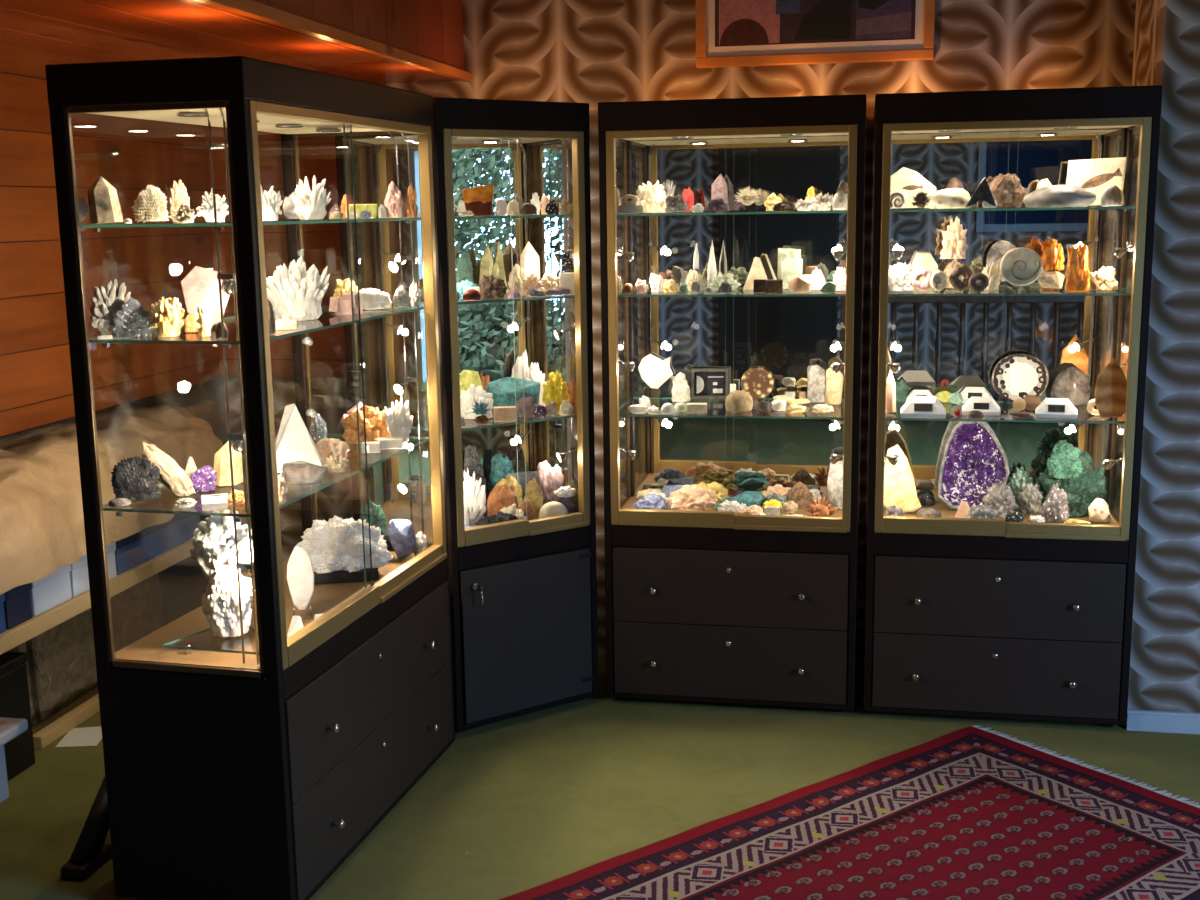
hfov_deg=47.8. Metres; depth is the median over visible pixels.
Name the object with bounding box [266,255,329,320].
cluster
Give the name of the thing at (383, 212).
crystal
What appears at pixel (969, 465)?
amethyst geode
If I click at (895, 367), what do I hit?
spotlight
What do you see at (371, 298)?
druse
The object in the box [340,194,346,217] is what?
craggy mineral
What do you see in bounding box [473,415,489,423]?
cluster
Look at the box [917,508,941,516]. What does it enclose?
stone
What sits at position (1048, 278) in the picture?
flat stone
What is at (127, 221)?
pebble
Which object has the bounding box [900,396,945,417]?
display stand
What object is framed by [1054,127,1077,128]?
recessed light
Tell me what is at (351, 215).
cluster
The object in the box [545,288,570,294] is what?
flat stone
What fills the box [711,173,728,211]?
crystal
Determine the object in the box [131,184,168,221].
druse
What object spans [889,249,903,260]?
spotlight
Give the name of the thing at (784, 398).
flat stone
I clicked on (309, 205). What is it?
cluster
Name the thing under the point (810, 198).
cube
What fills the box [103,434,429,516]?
glass shelf
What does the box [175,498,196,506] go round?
cluster
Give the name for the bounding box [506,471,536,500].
flat stone
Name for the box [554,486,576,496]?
nodular mineral
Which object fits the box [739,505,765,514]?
rough stone
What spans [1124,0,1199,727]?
wall
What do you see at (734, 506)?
cluster
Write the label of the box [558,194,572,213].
cluster
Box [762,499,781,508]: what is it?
craggy mineral
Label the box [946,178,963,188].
stone
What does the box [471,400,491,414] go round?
cluster
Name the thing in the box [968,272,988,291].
ring fossil
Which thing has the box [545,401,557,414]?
rough stone
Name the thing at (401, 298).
druse
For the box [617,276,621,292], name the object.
rough stone
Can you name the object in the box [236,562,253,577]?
spotlight
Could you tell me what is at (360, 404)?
crystal group
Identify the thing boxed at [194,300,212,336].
cluster
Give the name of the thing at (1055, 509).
craggy mineral
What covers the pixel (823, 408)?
rough stone
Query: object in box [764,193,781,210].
craggy mineral
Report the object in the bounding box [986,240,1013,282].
disc
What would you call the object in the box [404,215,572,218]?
glass shelf
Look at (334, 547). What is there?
cluster
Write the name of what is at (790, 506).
rough stone
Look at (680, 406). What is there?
stone
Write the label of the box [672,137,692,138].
recessed light
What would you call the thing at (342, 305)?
crystal
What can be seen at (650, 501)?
druse
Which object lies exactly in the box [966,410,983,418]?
stone
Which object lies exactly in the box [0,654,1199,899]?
floor
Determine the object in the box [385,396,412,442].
cluster
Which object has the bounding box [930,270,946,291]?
ring fossil
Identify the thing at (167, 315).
cluster
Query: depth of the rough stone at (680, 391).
4.72 m
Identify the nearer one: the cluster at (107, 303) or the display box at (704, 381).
the cluster at (107, 303)
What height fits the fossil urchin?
0.060 m
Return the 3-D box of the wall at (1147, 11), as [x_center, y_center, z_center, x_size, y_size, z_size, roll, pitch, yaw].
[1.773,-0.509,4.384,0.100,2.750,0.380,1,10,11]
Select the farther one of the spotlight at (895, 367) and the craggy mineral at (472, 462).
the craggy mineral at (472, 462)
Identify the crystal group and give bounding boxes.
[341,402,362,432]
[478,244,498,287]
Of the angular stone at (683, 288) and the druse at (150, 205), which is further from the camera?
the angular stone at (683, 288)
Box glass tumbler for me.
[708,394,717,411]
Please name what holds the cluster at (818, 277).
on the display cabinet at (726, 607)
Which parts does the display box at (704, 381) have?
panel, printed panel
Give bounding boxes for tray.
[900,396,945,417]
[906,390,932,401]
[960,387,992,402]
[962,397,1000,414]
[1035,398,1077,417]
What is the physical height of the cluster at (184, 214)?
0.043 m
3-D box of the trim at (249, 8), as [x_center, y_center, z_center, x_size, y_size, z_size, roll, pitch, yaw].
[-1.094,-0.767,1.724,0.030,0.030,6.519,1,10,11]
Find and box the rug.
[499,725,1199,899]
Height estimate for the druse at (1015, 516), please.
0.042 m
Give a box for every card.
[97,335,111,338]
[201,494,227,503]
[464,287,479,292]
[559,273,574,294]
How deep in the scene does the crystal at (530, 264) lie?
4.50 m
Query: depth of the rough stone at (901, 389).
4.67 m
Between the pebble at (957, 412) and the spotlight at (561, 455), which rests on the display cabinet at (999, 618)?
the pebble at (957, 412)
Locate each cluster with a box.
[90,279,130,336]
[151,297,185,336]
[168,203,196,222]
[170,180,189,221]
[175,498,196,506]
[189,510,253,637]
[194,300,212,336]
[195,189,228,221]
[261,186,282,220]
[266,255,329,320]
[278,472,287,500]
[292,175,330,219]
[296,515,392,583]
[324,455,349,472]
[346,212,357,218]
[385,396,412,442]
[409,279,419,306]
[458,210,473,215]
[463,468,485,517]
[467,505,484,525]
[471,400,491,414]
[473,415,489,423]
[494,198,506,214]
[521,273,544,295]
[530,193,540,214]
[542,370,568,413]
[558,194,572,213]
[635,279,648,292]
[645,405,658,413]
[663,179,674,197]
[685,269,702,290]
[690,203,703,211]
[717,500,747,513]
[734,186,762,211]
[762,484,790,497]
[794,199,813,210]
[805,496,839,516]
[811,268,824,289]
[813,193,832,209]
[833,267,845,290]
[1027,515,1044,522]
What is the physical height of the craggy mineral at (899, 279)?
0.091 m
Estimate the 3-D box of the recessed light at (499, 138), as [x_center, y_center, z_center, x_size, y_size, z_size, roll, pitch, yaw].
[-0.292,-1.013,4.409,0.071,0.007,0.071,1,10,11]
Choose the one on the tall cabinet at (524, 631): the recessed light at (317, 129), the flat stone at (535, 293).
the flat stone at (535, 293)
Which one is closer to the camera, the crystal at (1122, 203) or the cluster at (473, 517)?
the crystal at (1122, 203)
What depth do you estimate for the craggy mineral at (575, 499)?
4.55 m
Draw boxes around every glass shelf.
[80,218,420,227]
[89,306,424,343]
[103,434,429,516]
[389,294,574,304]
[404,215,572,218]
[411,415,576,430]
[616,210,846,215]
[617,287,845,296]
[619,397,843,419]
[885,401,1124,423]
[888,285,1131,295]
[890,206,1135,211]
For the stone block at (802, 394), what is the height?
0.031 m
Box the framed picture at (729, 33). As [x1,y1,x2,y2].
[696,0,934,67]
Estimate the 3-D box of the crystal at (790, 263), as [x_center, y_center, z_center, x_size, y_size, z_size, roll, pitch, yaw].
[0.641,-0.612,4.565,0.084,0.135,0.048,1,10,8]
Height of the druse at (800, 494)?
0.091 m
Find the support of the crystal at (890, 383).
on the display cabinet at (999, 618)
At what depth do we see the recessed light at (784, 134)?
4.42 m
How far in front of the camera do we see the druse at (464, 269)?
4.40 m
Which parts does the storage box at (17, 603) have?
lid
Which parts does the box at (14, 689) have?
lid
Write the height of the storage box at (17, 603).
0.140 m
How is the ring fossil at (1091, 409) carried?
on the display cabinet at (999, 618)
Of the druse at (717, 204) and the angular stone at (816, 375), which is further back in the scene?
the angular stone at (816, 375)
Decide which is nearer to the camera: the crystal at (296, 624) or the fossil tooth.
the crystal at (296, 624)
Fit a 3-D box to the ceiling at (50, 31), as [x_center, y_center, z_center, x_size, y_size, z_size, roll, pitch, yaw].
[-1.609,-1.072,1.771,1.009,0.619,6.519,1,10,11]
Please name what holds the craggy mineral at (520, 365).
on the tall cabinet at (524, 631)
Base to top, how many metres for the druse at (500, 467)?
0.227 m
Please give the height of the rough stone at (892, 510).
0.057 m
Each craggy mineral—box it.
[226,490,244,503]
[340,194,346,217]
[342,405,389,442]
[405,183,417,216]
[463,444,486,516]
[480,274,507,297]
[480,372,489,390]
[500,504,526,518]
[511,349,529,379]
[534,460,566,504]
[542,273,558,294]
[558,400,572,414]
[567,478,578,509]
[668,484,717,509]
[682,187,693,211]
[698,481,728,505]
[707,272,740,290]
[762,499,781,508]
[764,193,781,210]
[888,263,914,290]
[1041,484,1069,522]
[1044,240,1064,269]
[1065,242,1089,291]
[1089,266,1117,289]
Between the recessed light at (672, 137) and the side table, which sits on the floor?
the side table
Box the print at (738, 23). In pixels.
[715,0,915,46]
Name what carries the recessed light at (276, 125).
on the display cabinet at (229, 776)
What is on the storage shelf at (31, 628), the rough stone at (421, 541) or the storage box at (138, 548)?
the storage box at (138, 548)
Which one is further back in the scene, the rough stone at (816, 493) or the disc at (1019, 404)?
the rough stone at (816, 493)
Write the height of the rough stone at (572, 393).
0.113 m
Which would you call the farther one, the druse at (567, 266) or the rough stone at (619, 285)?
the rough stone at (619, 285)
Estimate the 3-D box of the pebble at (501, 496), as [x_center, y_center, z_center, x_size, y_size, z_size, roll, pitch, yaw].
[-0.326,0.182,4.525,0.114,0.134,0.043,-2,10,-4]
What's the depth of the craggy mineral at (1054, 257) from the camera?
4.27 m
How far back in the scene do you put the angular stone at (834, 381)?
4.59 m
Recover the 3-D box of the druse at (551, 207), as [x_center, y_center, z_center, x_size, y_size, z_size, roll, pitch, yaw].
[-0.156,-0.786,4.384,0.046,0.049,0.018,-1,10,-2]
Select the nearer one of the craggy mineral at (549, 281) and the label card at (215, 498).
the label card at (215, 498)
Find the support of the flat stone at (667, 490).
on the display cabinet at (726, 607)
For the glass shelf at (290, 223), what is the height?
0.007 m
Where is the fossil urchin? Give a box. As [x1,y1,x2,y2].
[911,192,930,208]
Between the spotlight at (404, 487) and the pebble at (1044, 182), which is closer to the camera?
the spotlight at (404, 487)
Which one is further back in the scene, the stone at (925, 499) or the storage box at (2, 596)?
the stone at (925, 499)
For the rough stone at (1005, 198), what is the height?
0.109 m
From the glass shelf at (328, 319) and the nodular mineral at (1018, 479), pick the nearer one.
the glass shelf at (328, 319)
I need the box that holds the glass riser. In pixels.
[162,627,259,660]
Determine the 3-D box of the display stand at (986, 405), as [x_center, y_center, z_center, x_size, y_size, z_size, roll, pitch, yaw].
[1.229,-0.143,4.369,0.119,0.050,0.069,2,11,16]
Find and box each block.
[349,204,377,217]
[462,184,493,215]
[494,406,515,421]
[617,205,642,213]
[687,403,706,412]
[730,384,735,392]
[753,279,765,292]
[764,506,779,514]
[765,280,782,292]
[799,391,806,398]
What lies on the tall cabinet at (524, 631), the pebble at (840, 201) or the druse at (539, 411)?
the druse at (539, 411)
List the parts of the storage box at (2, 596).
lid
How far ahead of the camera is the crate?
4.61 m
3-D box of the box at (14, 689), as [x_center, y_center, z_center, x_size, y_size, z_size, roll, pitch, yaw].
[-2.019,0.856,3.869,0.406,0.360,0.726,1,10,11]
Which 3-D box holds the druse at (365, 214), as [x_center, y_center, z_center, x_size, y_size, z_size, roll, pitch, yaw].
[-0.643,-0.647,3.720,0.033,0.022,0.021,-3,10,-9]
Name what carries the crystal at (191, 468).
on the display cabinet at (229, 776)
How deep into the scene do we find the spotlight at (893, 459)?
4.39 m
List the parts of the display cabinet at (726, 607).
corner post, light rod, frame, corner post, knob, knob, sliding glass door, rail, rail, drawer, drawer, frame, sliding glass door, knob, knob, corner post, panel, corner post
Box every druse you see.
[111,455,161,502]
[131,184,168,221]
[190,465,216,491]
[283,192,298,218]
[309,414,327,440]
[328,204,342,216]
[333,278,357,296]
[356,288,391,309]
[360,211,371,217]
[360,501,387,546]
[393,286,409,307]
[456,251,473,282]
[456,279,477,297]
[460,384,492,419]
[474,511,518,525]
[488,453,513,495]
[524,477,542,518]
[533,406,546,417]
[545,199,558,213]
[560,252,573,272]
[632,494,669,509]
[665,195,688,211]
[707,197,728,211]
[714,496,759,510]
[718,281,731,292]
[773,201,795,210]
[787,482,814,507]
[944,259,963,287]
[965,505,995,518]
[1004,511,1023,521]
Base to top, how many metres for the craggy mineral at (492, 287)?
0.077 m
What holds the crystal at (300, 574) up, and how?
on the display cabinet at (229, 776)
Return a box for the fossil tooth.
[966,176,997,207]
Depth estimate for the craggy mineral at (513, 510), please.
4.47 m
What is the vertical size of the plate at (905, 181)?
0.135 m
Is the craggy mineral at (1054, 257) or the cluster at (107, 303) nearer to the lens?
the cluster at (107, 303)
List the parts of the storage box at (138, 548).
lid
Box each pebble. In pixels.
[108,498,130,506]
[124,219,131,223]
[215,321,227,338]
[329,211,342,218]
[464,502,468,525]
[485,485,517,516]
[519,203,536,214]
[519,501,534,519]
[622,283,632,293]
[704,287,713,293]
[832,191,847,209]
[928,188,970,208]
[953,408,960,415]
[1023,185,1096,206]
[1036,178,1051,189]
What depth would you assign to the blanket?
4.33 m
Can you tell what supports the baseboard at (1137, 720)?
attached to the wall at (1164, 675)
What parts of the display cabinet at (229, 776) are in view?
corner post, glass, frame, glass, panel, light rod, light rod, corner post, corner post, knob, knob, frame, sliding glass door, sliding glass door, frame, rail, drawer, drawer, rail, light rod, light rod, knob, knob, corner post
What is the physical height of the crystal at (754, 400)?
0.033 m
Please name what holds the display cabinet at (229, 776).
on the floor
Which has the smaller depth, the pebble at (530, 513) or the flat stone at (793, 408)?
the flat stone at (793, 408)
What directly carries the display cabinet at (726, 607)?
on the floor
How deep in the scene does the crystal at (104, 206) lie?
3.06 m
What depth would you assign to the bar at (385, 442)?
3.88 m
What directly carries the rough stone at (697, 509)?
on the display cabinet at (726, 607)
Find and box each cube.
[785,391,794,398]
[806,197,816,209]
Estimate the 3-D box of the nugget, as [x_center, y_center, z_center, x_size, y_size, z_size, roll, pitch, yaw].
[0.704,-0.860,4.514,0.030,0.037,0.017,1,10,9]
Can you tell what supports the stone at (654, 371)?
on the display cabinet at (726, 607)
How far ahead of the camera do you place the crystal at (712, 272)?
4.57 m
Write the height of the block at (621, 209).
0.026 m
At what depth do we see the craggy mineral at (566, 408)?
4.46 m
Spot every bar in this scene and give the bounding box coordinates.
[361,441,379,452]
[376,437,402,448]
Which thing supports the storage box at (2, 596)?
on the storage shelf at (31, 628)
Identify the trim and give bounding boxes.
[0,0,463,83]
[195,0,472,81]
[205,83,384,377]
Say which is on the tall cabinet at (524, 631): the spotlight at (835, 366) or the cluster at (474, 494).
the cluster at (474, 494)
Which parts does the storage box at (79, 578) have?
lid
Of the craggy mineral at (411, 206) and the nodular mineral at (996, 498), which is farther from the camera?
the nodular mineral at (996, 498)
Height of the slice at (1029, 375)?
0.167 m
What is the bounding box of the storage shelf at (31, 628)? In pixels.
[0,540,193,654]
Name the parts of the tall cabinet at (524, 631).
corner post, frame, panel, corner post, sliding glass door, frame, sliding glass door, rail, door, rail, light rod, corner post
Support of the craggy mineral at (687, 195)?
on the display cabinet at (726, 607)
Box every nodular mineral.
[526,362,546,406]
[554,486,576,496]
[636,180,665,212]
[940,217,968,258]
[982,262,1000,289]
[982,481,1018,516]
[1006,466,1032,504]
[1016,483,1044,513]
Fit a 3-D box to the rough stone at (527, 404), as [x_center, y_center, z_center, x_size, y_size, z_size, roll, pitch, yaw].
[-0.234,-0.144,4.456,0.086,0.066,0.032,-1,10,-3]
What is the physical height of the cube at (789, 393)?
0.031 m
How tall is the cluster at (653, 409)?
0.029 m
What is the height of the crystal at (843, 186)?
0.036 m
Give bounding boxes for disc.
[740,368,773,398]
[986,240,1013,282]
[1000,247,1042,290]
[1012,398,1025,410]
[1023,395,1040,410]
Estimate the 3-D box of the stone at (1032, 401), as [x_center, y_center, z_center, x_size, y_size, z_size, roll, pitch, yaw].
[1.401,-0.153,4.402,0.058,0.052,0.008,2,11,17]
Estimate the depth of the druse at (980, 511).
4.38 m
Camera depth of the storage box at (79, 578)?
4.37 m
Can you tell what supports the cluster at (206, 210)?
on the display cabinet at (229, 776)
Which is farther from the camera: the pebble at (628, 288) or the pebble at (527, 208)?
the pebble at (628, 288)
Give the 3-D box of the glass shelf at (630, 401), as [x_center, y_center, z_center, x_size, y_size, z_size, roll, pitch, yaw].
[0.463,-0.144,4.610,0.787,0.007,0.421,1,10,11]
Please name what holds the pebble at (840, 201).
on the display cabinet at (726, 607)
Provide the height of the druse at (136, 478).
0.114 m
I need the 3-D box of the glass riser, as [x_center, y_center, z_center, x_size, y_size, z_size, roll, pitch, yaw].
[-0.883,0.463,3.302,0.275,0.028,0.230,2,10,14]
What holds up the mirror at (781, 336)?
attached to the display cabinet at (726, 607)
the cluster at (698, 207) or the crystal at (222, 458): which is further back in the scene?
the cluster at (698, 207)
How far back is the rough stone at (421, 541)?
4.11 m
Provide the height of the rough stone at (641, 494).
0.036 m
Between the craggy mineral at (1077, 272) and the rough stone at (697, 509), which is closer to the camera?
the craggy mineral at (1077, 272)
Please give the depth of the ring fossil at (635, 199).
4.38 m
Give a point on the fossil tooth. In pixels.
(983, 192)
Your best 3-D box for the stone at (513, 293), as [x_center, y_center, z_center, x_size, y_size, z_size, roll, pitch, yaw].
[-0.274,-0.496,4.309,0.041,0.026,0.019,-2,10,-4]
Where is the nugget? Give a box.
[807,186,814,196]
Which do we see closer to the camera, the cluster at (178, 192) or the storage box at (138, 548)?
the cluster at (178, 192)
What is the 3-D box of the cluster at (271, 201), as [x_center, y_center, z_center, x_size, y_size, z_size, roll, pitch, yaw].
[-0.798,-0.596,3.255,0.072,0.089,0.046,-3,10,-13]
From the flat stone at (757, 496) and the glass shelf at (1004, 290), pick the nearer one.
the glass shelf at (1004, 290)
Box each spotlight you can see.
[217,274,236,293]
[227,434,246,451]
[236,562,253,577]
[388,256,413,272]
[393,377,418,394]
[397,475,420,493]
[552,249,573,263]
[554,325,574,339]
[556,447,577,462]
[617,248,634,262]
[618,357,635,371]
[619,446,636,459]
[829,453,842,463]
[831,362,844,372]
[832,249,846,260]
[885,455,898,465]
[887,363,900,373]
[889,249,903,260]
[1103,455,1122,469]
[1113,243,1133,258]
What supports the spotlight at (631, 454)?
attached to the display cabinet at (726, 607)
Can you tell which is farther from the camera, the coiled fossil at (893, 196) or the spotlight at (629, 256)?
the spotlight at (629, 256)
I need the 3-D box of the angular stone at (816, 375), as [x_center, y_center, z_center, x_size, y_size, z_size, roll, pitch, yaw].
[0.747,-0.229,4.661,0.069,0.130,0.039,1,10,9]
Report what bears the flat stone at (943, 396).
on the display cabinet at (999, 618)
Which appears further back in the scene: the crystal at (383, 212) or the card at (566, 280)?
the card at (566, 280)
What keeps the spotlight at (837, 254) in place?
attached to the display cabinet at (726, 607)
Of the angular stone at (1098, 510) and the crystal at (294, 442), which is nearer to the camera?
the crystal at (294, 442)
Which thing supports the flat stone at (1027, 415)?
on the display cabinet at (999, 618)
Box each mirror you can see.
[349,139,567,523]
[630,136,848,499]
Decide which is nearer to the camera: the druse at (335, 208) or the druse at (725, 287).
the druse at (335, 208)
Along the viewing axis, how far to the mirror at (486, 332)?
4.54 m
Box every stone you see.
[110,297,152,337]
[185,314,198,331]
[267,301,275,334]
[275,319,297,329]
[282,460,326,483]
[316,438,348,461]
[384,181,406,217]
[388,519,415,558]
[414,531,427,556]
[461,415,465,426]
[463,289,480,299]
[486,377,539,414]
[495,475,523,503]
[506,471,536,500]
[507,199,518,214]
[507,290,519,297]
[508,263,524,294]
[516,396,541,416]
[529,289,544,296]
[539,501,568,518]
[541,194,548,214]
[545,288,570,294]
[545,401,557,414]
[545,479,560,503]
[557,497,578,512]
[567,380,576,413]
[616,187,620,208]
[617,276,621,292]
[628,405,645,412]
[636,488,661,498]
[647,492,668,502]
[661,403,674,413]
[661,485,682,497]
[662,279,678,291]
[671,372,690,401]
[674,402,686,410]
[679,283,686,292]
[692,508,713,510]
[726,390,752,411]
[734,491,765,504]
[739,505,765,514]
[763,493,787,506]
[771,400,785,410]
[773,395,793,401]
[782,501,797,512]
[784,404,805,412]
[786,399,809,404]
[788,275,813,291]
[807,365,825,402]
[810,489,821,501]
[812,404,833,412]
[820,282,835,292]
[825,367,843,403]
[827,461,842,509]
[885,505,903,515]
[895,379,909,400]
[911,253,937,286]
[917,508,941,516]
[918,493,934,505]
[936,391,951,402]
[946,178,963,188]
[949,392,962,404]
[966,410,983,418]
[990,173,1024,207]
[1009,412,1035,418]
[1038,270,1064,288]
[1050,367,1090,405]
[1064,519,1090,523]
[1088,498,1115,523]
[1101,185,1121,205]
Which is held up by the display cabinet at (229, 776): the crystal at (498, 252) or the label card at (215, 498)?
the label card at (215, 498)
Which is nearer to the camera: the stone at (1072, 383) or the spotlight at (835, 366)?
the spotlight at (835, 366)
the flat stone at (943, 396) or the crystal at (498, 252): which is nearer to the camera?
the crystal at (498, 252)
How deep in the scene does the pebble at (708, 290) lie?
4.37 m
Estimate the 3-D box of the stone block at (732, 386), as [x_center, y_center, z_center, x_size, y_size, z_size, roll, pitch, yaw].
[0.467,-0.204,4.758,0.021,0.056,0.012,0,10,6]
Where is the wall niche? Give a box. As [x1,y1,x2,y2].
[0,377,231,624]
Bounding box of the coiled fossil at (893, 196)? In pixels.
[890,192,904,208]
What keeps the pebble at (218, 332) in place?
on the display cabinet at (229, 776)
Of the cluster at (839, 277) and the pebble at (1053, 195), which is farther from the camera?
the cluster at (839, 277)
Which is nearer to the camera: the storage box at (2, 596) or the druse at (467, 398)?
the storage box at (2, 596)
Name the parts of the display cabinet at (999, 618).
panel, corner post, corner post, knob, knob, rail, drawer, drawer, rail, sliding glass door, sliding glass door, frame, knob, knob, corner post, frame, light rod, corner post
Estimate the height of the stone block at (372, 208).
0.040 m
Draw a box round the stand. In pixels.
[60,776,111,879]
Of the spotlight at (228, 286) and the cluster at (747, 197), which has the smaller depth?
the spotlight at (228, 286)
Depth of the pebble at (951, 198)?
4.30 m
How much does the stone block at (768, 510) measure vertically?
0.032 m
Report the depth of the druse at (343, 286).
3.93 m
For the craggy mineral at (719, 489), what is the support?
on the display cabinet at (726, 607)
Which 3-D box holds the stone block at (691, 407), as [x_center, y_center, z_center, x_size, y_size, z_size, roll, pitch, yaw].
[0.321,-0.140,4.488,0.067,0.029,0.038,0,10,4]
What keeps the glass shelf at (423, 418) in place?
attached to the tall cabinet at (524, 631)
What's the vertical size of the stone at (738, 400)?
0.068 m
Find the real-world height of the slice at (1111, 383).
0.192 m
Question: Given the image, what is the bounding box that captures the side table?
[0,717,27,802]
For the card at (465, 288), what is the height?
0.038 m
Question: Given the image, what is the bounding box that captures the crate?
[7,573,164,732]
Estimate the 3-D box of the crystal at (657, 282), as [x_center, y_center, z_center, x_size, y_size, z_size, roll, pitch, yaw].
[0.194,-0.561,4.529,0.060,0.060,0.034,0,10,2]
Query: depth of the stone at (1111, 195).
4.15 m
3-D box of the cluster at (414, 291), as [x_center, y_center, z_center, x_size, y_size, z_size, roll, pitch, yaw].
[-0.545,-0.462,3.979,0.028,0.082,0.021,3,11,20]
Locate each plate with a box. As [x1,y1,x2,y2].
[78,197,88,221]
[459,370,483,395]
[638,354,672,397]
[890,167,935,208]
[1066,157,1126,205]
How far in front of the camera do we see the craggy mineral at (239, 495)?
3.18 m
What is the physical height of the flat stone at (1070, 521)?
0.029 m
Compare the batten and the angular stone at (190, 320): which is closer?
the angular stone at (190, 320)
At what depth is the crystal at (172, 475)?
3.25 m
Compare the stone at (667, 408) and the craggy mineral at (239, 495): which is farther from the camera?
the stone at (667, 408)
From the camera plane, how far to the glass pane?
4.59 m
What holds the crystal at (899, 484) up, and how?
on the display cabinet at (999, 618)
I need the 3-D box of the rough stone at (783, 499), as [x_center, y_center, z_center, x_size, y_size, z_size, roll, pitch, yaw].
[0.615,0.173,4.742,0.091,0.046,0.050,2,10,15]
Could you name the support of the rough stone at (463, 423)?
on the tall cabinet at (524, 631)
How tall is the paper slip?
0.004 m
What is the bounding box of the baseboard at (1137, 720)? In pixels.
[1126,709,1199,733]
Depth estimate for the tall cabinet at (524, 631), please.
4.44 m
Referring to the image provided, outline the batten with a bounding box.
[33,694,99,748]
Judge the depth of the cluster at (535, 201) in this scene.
4.49 m
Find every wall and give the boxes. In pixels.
[0,54,220,435]
[223,0,1135,665]
[1112,0,1158,517]
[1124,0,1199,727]
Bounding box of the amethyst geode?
[938,418,1009,509]
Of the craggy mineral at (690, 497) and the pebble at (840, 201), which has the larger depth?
the craggy mineral at (690, 497)
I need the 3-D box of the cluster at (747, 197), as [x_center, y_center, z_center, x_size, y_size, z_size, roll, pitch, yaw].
[0.486,-0.825,4.446,0.100,0.083,0.069,0,10,6]
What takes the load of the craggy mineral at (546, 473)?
on the tall cabinet at (524, 631)
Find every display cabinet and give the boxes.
[45,56,454,899]
[598,94,865,711]
[863,85,1162,725]
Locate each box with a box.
[0,593,5,633]
[0,652,34,780]
[4,583,32,629]
[30,564,71,616]
[69,542,116,596]
[115,506,200,574]
[691,368,728,398]
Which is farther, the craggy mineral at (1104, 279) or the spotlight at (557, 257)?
the spotlight at (557, 257)
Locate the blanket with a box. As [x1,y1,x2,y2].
[0,404,227,594]
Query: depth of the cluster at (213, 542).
3.23 m
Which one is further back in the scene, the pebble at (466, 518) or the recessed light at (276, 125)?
the pebble at (466, 518)
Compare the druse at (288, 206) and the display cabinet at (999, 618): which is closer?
the druse at (288, 206)
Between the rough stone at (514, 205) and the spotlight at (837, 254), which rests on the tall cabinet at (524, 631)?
the rough stone at (514, 205)
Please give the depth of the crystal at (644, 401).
4.60 m
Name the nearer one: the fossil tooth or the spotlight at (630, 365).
the fossil tooth
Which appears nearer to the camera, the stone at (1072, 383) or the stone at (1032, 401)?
the stone at (1032, 401)
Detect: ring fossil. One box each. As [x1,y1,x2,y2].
[620,194,638,204]
[911,267,932,290]
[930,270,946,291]
[949,263,972,290]
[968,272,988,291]
[1087,399,1098,414]
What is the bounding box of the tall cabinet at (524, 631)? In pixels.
[335,97,598,732]
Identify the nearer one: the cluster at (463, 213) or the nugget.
the cluster at (463, 213)
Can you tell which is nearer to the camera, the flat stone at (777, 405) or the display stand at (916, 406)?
the display stand at (916, 406)
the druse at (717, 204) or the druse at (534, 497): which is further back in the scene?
the druse at (534, 497)
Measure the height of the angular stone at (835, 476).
0.171 m
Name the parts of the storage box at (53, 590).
lid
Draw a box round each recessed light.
[177,112,206,116]
[275,124,302,127]
[316,128,341,131]
[499,138,520,139]
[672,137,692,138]
[780,134,802,135]
[938,130,960,131]
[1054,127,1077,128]
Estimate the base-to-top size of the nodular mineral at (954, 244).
0.137 m
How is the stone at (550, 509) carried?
on the tall cabinet at (524, 631)
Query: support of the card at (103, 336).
on the display cabinet at (229, 776)
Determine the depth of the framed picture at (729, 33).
4.60 m
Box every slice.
[991,353,1048,401]
[1095,358,1126,418]
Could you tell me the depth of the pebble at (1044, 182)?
4.38 m
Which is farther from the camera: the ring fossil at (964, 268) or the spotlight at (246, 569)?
the ring fossil at (964, 268)
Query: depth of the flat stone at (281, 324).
3.27 m
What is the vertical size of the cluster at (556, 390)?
0.147 m
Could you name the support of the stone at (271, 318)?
on the display cabinet at (229, 776)
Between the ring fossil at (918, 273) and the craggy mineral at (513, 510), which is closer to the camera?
the ring fossil at (918, 273)
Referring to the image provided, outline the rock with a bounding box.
[1039,439,1107,516]
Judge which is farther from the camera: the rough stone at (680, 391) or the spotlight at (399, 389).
the rough stone at (680, 391)
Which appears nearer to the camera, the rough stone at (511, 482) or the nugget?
the nugget
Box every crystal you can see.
[87,176,123,223]
[141,442,195,495]
[181,266,229,324]
[185,457,196,476]
[214,441,242,485]
[276,403,324,472]
[287,546,313,618]
[287,616,303,637]
[329,292,362,314]
[378,204,388,217]
[494,241,508,293]
[521,241,539,277]
[639,396,650,407]
[649,273,666,291]
[691,281,704,293]
[693,243,698,268]
[707,243,716,285]
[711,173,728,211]
[743,257,767,289]
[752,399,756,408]
[756,401,771,412]
[777,248,802,288]
[837,180,847,190]
[883,444,921,511]
[886,370,895,412]
[955,501,969,517]
[1121,190,1123,205]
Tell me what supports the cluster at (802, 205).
on the display cabinet at (726, 607)
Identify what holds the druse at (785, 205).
on the display cabinet at (726, 607)
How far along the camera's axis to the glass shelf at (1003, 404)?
4.29 m
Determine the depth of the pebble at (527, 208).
4.36 m
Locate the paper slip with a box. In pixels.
[56,726,101,746]
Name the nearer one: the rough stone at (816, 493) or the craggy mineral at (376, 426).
the craggy mineral at (376, 426)

